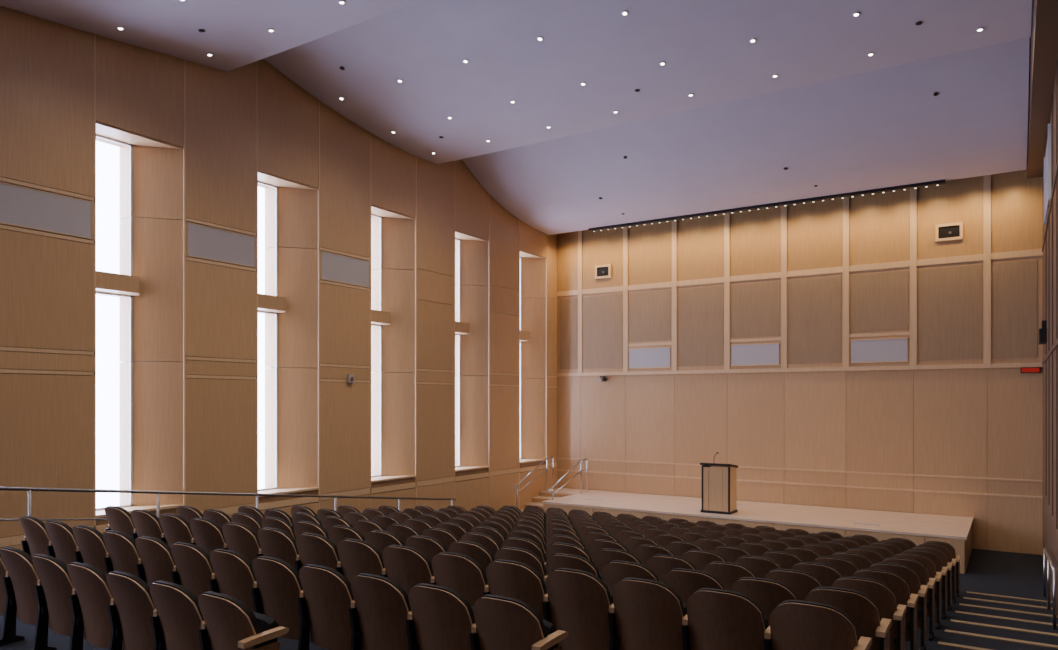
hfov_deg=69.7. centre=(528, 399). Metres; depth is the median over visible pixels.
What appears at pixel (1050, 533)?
wall
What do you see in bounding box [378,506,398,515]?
seat
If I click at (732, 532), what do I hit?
seat
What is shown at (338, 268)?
vent panel
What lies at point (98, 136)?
window
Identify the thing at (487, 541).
seat
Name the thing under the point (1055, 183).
trim
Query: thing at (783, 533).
seat
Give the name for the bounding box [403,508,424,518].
seat
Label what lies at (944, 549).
seat
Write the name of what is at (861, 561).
seat
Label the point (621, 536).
seat
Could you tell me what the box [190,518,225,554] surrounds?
seat
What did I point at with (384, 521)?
seat
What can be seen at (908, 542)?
seat
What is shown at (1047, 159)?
window
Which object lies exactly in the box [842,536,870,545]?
seat
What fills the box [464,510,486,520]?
seat
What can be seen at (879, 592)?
seat
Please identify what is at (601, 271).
port
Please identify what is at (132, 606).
seat
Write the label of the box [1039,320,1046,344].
wall speaker
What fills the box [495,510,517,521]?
seat
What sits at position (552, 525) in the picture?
seat
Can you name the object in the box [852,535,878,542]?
seat
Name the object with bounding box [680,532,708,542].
seat
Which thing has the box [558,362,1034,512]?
trim
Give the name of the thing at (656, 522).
seat
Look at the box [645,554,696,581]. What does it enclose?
seat
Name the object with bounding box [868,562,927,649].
seat
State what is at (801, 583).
seat
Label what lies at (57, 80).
wall paneling
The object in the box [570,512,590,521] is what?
seat
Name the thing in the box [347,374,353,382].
wall speaker
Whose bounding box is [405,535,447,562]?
seat
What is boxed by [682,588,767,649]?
seat
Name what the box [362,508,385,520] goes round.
seat
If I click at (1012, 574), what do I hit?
floor
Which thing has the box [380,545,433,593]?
seat
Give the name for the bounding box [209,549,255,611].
seat
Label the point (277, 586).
seat
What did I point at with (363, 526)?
seat
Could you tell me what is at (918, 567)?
seat
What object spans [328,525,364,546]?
seat
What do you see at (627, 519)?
seat
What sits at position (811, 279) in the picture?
wall
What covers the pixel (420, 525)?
seat
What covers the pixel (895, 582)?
seat
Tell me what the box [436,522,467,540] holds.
seat
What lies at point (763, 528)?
seat
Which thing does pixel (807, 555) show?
seat
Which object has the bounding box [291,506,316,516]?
seat
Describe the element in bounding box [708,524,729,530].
seat
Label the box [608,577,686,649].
seat
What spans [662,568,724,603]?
seat
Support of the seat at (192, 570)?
on the floor
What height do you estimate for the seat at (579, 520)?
0.884 m
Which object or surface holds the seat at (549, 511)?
on the floor
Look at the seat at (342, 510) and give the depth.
11.99 m
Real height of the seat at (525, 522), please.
0.884 m
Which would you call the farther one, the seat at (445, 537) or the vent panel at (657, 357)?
the vent panel at (657, 357)
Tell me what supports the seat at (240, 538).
on the floor
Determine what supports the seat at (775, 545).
on the floor
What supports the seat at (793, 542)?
on the floor
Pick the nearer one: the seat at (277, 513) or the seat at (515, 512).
the seat at (277, 513)
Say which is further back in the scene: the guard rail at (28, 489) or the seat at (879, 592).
the guard rail at (28, 489)
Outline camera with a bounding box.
[598,376,606,381]
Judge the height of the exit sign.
0.120 m
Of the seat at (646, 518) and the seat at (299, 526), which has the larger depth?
the seat at (646, 518)
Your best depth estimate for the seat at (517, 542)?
8.00 m
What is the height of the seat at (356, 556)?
0.884 m
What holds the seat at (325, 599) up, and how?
on the floor
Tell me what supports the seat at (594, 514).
on the floor
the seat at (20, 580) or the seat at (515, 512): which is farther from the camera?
the seat at (515, 512)
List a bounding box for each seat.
[0,547,49,645]
[0,554,17,615]
[19,516,49,556]
[32,554,83,649]
[45,520,77,564]
[67,562,122,649]
[72,525,107,574]
[103,530,139,576]
[105,506,134,537]
[106,571,155,649]
[131,510,162,539]
[135,536,174,585]
[150,580,203,649]
[159,513,192,547]
[171,542,213,597]
[177,506,202,522]
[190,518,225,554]
[198,591,288,649]
[203,509,230,527]
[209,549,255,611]
[222,522,260,562]
[231,513,261,533]
[238,506,263,521]
[251,556,302,639]
[257,527,298,568]
[261,517,295,539]
[264,509,293,527]
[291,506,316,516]
[292,512,321,525]
[294,521,328,538]
[295,533,339,572]
[298,564,353,649]
[317,509,343,521]
[321,516,352,531]
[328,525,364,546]
[336,538,384,583]
[337,506,360,516]
[344,512,371,525]
[349,573,410,649]
[353,519,385,537]
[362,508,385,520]
[365,530,404,553]
[373,515,401,530]
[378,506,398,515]
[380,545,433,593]
[387,523,420,543]
[389,511,413,523]
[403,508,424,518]
[404,518,433,535]
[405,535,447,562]
[406,583,474,649]
[414,506,434,513]
[417,514,443,527]
[422,528,458,550]
[429,511,452,521]
[429,552,487,605]
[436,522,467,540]
[439,508,459,516]
[447,505,465,513]
[447,517,474,531]
[448,541,494,570]
[456,514,481,525]
[461,532,501,557]
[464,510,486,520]
[470,594,567,649]
[471,508,491,516]
[471,526,505,546]
[476,505,495,513]
[478,521,509,538]
[483,559,546,618]
[485,516,512,531]
[490,513,515,525]
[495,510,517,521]
[495,547,546,579]
[499,508,519,517]
[501,537,546,562]
[502,505,521,514]
[507,530,546,552]
[511,524,545,543]
[514,520,545,536]
[517,516,545,530]
[520,513,545,525]
[522,510,545,521]
[523,507,545,518]
[525,505,545,515]
[542,568,612,649]
[544,542,593,564]
[544,553,601,580]
[545,534,587,552]
[546,507,566,513]
[546,510,568,516]
[546,512,570,520]
[546,515,573,525]
[546,519,574,528]
[546,523,579,536]
[546,528,582,542]
[568,509,587,517]
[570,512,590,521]
[572,515,594,524]
[574,518,598,529]
[576,522,604,534]
[579,526,610,540]
[583,532,619,549]
[588,539,628,559]
[591,511,610,518]
[593,548,641,572]
[595,514,615,522]
[599,517,621,525]
[601,560,659,591]
[603,521,628,530]
[608,525,636,536]
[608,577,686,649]
[615,530,647,543]
[616,514,634,519]
[621,516,641,523]
[623,536,659,552]
[628,520,649,527]
[632,544,675,564]
[634,524,660,532]
[642,516,660,521]
[643,528,672,538]
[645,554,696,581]
[649,519,670,525]
[653,534,686,546]
[658,522,680,529]
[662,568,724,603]
[666,541,703,556]
[667,527,693,535]
[669,518,687,523]
[678,522,699,527]
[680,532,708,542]
[682,550,726,570]
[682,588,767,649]
[689,525,712,532]
[694,538,727,550]
[696,521,715,526]
[702,530,729,538]
[702,561,756,589]
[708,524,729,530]
[711,546,751,562]
[718,536,747,546]
[722,528,745,536]
[725,523,745,528]
[729,577,797,626]
[734,555,782,577]
[737,542,772,556]
[738,533,765,542]
[740,527,762,533]
[755,526,775,531]
[757,532,781,539]
[758,539,790,551]
[760,551,802,568]
[764,568,822,600]
[764,600,871,649]
[773,530,795,537]
[777,537,806,546]
[782,547,820,561]
[786,529,808,534]
[791,562,842,586]
[792,535,819,543]
[800,544,835,556]
[804,586,891,649]
[807,533,831,540]
[813,556,859,576]
[817,541,848,551]
[818,531,842,538]
[830,538,859,548]
[830,552,872,568]
[830,576,906,649]
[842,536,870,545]
[846,548,884,563]
[851,569,918,649]
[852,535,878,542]
[859,545,893,558]
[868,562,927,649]
[870,542,902,554]
[880,540,909,551]
[882,557,935,640]
[887,538,915,548]
[893,553,941,629]
[903,549,947,619]
[911,546,952,610]
[918,543,956,603]
[925,541,959,596]
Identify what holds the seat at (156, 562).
on the floor
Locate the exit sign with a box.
[1021,367,1040,372]
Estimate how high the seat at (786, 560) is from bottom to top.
0.884 m
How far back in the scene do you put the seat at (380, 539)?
7.85 m
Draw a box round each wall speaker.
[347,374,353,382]
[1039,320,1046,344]
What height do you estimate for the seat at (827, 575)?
0.884 m
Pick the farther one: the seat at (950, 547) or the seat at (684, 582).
the seat at (950, 547)
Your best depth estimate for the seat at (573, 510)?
16.07 m
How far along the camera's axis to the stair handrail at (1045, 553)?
11.21 m
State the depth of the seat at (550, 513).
14.17 m
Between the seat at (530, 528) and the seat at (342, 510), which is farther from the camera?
the seat at (342, 510)
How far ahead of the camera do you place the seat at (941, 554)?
10.82 m
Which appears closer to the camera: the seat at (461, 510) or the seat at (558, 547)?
the seat at (558, 547)
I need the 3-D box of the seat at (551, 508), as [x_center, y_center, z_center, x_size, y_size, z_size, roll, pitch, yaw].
[0.613,2.758,16.491,0.564,0.884,0.372,0,0,33]
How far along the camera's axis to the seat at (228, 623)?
4.90 m
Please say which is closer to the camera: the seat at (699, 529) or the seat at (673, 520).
the seat at (699, 529)
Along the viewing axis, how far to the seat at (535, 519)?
12.30 m
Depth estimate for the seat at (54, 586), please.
6.15 m
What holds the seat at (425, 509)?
on the floor
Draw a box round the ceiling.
[0,0,1031,234]
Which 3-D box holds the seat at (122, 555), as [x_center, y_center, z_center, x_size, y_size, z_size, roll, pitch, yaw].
[-3.895,1.688,7.362,0.564,0.884,0.372,0,0,33]
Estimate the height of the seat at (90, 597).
0.884 m
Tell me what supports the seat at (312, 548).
on the floor
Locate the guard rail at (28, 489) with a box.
[0,487,455,520]
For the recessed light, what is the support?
in the ceiling
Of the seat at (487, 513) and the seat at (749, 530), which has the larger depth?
the seat at (487, 513)
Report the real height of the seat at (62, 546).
0.884 m
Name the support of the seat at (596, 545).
on the floor
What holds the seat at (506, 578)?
on the floor
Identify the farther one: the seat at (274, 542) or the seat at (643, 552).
the seat at (643, 552)
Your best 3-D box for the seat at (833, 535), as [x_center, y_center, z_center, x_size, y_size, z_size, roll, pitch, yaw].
[5.331,2.758,13.475,0.564,0.884,0.372,0,0,33]
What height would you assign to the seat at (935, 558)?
0.884 m
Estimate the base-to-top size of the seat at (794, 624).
0.884 m
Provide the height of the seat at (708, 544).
0.884 m
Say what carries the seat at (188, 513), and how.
on the floor
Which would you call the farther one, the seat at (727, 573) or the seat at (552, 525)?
the seat at (552, 525)
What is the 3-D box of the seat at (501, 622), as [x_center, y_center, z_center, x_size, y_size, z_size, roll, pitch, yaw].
[-0.102,1.688,4.936,0.610,0.884,0.372,0,0,33]
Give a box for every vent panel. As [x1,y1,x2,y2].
[0,182,90,238]
[188,222,254,267]
[321,251,368,287]
[629,347,670,368]
[731,343,779,365]
[850,337,908,362]
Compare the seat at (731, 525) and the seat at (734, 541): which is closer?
the seat at (734, 541)
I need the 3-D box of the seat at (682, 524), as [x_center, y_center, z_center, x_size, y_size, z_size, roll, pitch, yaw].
[2.948,2.651,13.906,0.564,0.884,0.372,0,0,33]
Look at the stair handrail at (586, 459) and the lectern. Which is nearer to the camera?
the lectern
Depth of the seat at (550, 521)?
12.02 m
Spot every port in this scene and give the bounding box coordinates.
[595,264,610,278]
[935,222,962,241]
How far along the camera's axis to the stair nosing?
9.47 m
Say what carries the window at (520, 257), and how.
in the wall at (155, 286)
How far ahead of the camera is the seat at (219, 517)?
9.34 m
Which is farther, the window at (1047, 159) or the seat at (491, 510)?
the seat at (491, 510)
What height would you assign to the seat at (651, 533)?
0.884 m
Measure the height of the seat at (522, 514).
0.884 m
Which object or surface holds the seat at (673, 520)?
on the floor
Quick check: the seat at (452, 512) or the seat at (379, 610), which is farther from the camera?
the seat at (452, 512)
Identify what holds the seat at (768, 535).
on the floor
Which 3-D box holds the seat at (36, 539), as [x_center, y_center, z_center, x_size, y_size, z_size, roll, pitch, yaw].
[-5.311,1.688,8.267,0.564,0.884,0.372,0,0,33]
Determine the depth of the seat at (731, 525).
14.22 m
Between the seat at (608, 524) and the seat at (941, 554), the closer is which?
the seat at (941, 554)
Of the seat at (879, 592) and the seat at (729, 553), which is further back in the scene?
the seat at (729, 553)
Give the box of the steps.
[512,457,592,511]
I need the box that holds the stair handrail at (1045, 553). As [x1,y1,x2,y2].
[1043,548,1056,629]
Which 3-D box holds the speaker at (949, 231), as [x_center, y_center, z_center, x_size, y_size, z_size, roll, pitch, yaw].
[9.448,-3.780,17.095,0.540,0.380,0.055,0,0,33]
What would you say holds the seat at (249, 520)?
on the floor
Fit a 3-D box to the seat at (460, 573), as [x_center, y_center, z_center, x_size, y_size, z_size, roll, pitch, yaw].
[-0.569,1.688,6.327,0.564,0.884,0.372,0,0,33]
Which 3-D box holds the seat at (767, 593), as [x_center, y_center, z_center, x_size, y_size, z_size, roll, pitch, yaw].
[1.814,1.795,5.896,0.564,0.884,0.372,0,0,33]
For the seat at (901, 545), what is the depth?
11.91 m
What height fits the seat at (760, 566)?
0.884 m
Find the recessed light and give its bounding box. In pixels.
[117,0,983,214]
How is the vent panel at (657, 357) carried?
attached to the trim at (1031, 362)
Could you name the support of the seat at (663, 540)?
on the floor
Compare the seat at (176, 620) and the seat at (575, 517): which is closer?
the seat at (176, 620)
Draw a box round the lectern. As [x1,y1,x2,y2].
[700,452,737,514]
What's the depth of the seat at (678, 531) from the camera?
11.91 m
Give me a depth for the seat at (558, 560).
6.64 m
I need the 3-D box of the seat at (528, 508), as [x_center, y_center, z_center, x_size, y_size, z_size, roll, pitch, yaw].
[0.118,2.651,15.716,0.564,0.884,0.372,0,0,33]
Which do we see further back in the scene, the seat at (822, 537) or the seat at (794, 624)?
the seat at (822, 537)
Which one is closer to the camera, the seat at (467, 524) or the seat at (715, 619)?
the seat at (715, 619)
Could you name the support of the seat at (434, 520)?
on the floor
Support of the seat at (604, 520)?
on the floor
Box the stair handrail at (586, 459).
[548,458,587,499]
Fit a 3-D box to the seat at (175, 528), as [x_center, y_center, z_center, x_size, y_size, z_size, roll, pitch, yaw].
[-3.871,1.688,8.439,0.564,0.884,0.372,0,0,33]
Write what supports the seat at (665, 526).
on the floor
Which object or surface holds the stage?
on the floor
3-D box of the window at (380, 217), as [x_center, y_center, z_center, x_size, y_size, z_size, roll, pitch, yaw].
[-3.545,-1.200,16.712,0.040,5.820,0.840,0,0,33]
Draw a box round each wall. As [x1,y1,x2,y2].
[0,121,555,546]
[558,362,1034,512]
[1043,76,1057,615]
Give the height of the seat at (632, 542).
0.884 m
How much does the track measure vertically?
0.100 m
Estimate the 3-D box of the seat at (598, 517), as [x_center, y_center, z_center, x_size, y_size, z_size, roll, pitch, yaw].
[1.533,2.651,14.811,0.564,0.884,0.372,0,0,33]
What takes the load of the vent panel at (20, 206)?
attached to the wall at (155, 286)
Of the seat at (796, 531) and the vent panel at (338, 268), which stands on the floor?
the seat at (796, 531)
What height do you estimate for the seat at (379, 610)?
0.884 m
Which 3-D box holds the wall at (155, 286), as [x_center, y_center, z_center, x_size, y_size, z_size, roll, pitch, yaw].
[-6.387,-1.800,12.120,0.880,10.200,25.540,0,0,33]
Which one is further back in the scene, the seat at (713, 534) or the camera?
the camera
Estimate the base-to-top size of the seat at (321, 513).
0.884 m
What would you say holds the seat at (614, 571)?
on the floor
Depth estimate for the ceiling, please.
13.57 m
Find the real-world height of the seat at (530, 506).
0.884 m
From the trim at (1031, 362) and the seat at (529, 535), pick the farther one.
the trim at (1031, 362)
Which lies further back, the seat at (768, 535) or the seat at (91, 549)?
the seat at (768, 535)
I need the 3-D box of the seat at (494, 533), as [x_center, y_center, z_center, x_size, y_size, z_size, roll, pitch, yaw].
[-0.497,2.009,9.557,0.564,0.884,0.372,0,0,33]
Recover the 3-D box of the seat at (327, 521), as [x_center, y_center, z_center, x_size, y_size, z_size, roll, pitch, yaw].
[-2.408,1.902,9.688,0.564,0.884,0.372,0,0,33]
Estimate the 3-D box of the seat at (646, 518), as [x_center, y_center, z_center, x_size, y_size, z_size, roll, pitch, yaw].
[2.500,2.758,15.285,0.564,0.884,0.372,0,0,33]
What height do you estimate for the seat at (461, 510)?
0.884 m
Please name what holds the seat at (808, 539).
on the floor
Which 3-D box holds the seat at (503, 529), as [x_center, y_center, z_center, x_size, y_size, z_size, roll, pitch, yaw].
[-0.473,2.116,10.634,0.564,0.884,0.372,0,0,33]
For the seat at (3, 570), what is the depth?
6.71 m
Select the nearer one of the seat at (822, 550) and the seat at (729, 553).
the seat at (729, 553)
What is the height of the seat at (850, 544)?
0.884 m
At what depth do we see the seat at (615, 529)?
11.46 m
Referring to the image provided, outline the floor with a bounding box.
[0,549,1057,649]
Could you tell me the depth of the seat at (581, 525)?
11.75 m
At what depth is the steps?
21.39 m
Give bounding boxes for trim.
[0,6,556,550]
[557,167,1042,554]
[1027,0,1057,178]
[1042,59,1057,528]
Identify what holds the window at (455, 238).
in the wall at (155, 286)
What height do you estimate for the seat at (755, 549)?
0.884 m
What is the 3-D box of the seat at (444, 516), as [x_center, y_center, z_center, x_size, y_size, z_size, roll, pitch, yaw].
[-1.393,2.223,12.314,0.564,0.884,0.372,0,0,33]
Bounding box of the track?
[588,179,945,231]
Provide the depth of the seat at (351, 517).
10.61 m
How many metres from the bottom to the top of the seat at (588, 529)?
0.884 m
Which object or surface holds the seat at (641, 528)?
on the floor
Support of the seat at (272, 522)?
on the floor
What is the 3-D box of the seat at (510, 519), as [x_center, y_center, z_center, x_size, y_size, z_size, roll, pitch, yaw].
[-0.426,2.330,12.788,0.564,0.884,0.372,0,0,33]
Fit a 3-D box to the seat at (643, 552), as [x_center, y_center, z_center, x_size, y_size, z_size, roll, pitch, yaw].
[1.390,2.009,8.351,0.564,0.884,0.372,0,0,33]
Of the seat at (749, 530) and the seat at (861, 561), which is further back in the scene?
the seat at (749, 530)
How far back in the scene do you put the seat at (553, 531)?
9.86 m
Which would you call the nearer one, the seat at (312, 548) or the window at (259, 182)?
the seat at (312, 548)
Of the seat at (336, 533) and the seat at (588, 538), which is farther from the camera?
the seat at (588, 538)
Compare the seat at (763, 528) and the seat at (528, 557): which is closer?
the seat at (528, 557)
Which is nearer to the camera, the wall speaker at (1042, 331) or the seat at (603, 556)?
the seat at (603, 556)
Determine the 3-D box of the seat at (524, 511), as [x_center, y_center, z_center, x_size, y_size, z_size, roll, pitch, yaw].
[0.094,2.544,14.640,0.564,0.884,0.372,0,0,33]
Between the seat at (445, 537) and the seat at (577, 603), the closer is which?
the seat at (577, 603)
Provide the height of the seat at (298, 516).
0.884 m
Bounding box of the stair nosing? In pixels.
[938,591,1057,649]
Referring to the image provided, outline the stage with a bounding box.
[542,490,973,573]
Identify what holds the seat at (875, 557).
on the floor
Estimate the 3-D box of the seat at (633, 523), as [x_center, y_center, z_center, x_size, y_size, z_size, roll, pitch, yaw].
[1.981,2.544,13.433,0.564,0.884,0.372,0,0,33]
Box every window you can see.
[96,134,132,510]
[258,181,277,490]
[371,214,381,476]
[455,238,459,466]
[520,257,520,459]
[1044,123,1050,223]
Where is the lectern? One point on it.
(719, 485)
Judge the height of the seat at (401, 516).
0.884 m
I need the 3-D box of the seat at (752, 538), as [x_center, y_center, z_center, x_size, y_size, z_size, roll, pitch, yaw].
[3.372,2.437,11.451,0.564,0.884,0.372,0,0,33]
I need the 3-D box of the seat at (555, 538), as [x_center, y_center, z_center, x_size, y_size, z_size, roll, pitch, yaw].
[0.446,2.009,8.954,0.564,0.884,0.372,0,0,33]
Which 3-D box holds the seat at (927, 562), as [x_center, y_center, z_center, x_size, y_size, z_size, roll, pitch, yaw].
[4.783,2.330,9.457,0.610,0.884,0.372,0,0,33]
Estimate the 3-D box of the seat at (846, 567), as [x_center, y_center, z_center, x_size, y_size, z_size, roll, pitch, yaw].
[3.301,2.116,8.221,0.564,0.884,0.372,0,0,33]
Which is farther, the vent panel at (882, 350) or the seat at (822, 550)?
the vent panel at (882, 350)
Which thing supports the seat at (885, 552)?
on the floor
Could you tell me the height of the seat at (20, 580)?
0.884 m
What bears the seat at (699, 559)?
on the floor
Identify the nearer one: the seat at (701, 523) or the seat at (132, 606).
the seat at (132, 606)
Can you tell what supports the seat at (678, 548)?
on the floor
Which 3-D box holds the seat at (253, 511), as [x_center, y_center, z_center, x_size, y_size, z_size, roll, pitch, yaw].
[-3.824,1.902,10.593,0.564,0.884,0.372,0,0,33]
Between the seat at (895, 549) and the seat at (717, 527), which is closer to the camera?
the seat at (895, 549)
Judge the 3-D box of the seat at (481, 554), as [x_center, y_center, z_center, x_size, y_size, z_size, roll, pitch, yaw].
[-0.545,1.795,7.404,0.564,0.884,0.372,0,0,33]
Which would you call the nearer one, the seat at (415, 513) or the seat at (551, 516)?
the seat at (415, 513)
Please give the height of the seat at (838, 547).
0.884 m
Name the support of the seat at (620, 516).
on the floor
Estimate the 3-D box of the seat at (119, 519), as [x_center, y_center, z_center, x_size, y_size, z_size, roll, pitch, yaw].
[-4.815,1.688,9.042,0.564,0.884,0.372,0,0,33]
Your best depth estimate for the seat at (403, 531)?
8.92 m
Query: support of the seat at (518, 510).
on the floor
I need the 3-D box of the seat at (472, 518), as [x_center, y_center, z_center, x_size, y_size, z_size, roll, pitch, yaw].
[-0.921,2.223,12.013,0.564,0.884,0.372,0,0,33]
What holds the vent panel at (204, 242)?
attached to the wall at (155, 286)
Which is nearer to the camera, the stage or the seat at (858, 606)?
the seat at (858, 606)
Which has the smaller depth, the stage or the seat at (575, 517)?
the seat at (575, 517)
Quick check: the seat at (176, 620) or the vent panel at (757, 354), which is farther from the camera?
the vent panel at (757, 354)
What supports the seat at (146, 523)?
on the floor
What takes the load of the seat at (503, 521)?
on the floor
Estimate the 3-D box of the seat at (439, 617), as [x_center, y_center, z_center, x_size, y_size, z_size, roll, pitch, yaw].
[-0.593,1.688,5.250,0.564,0.884,0.372,0,0,33]

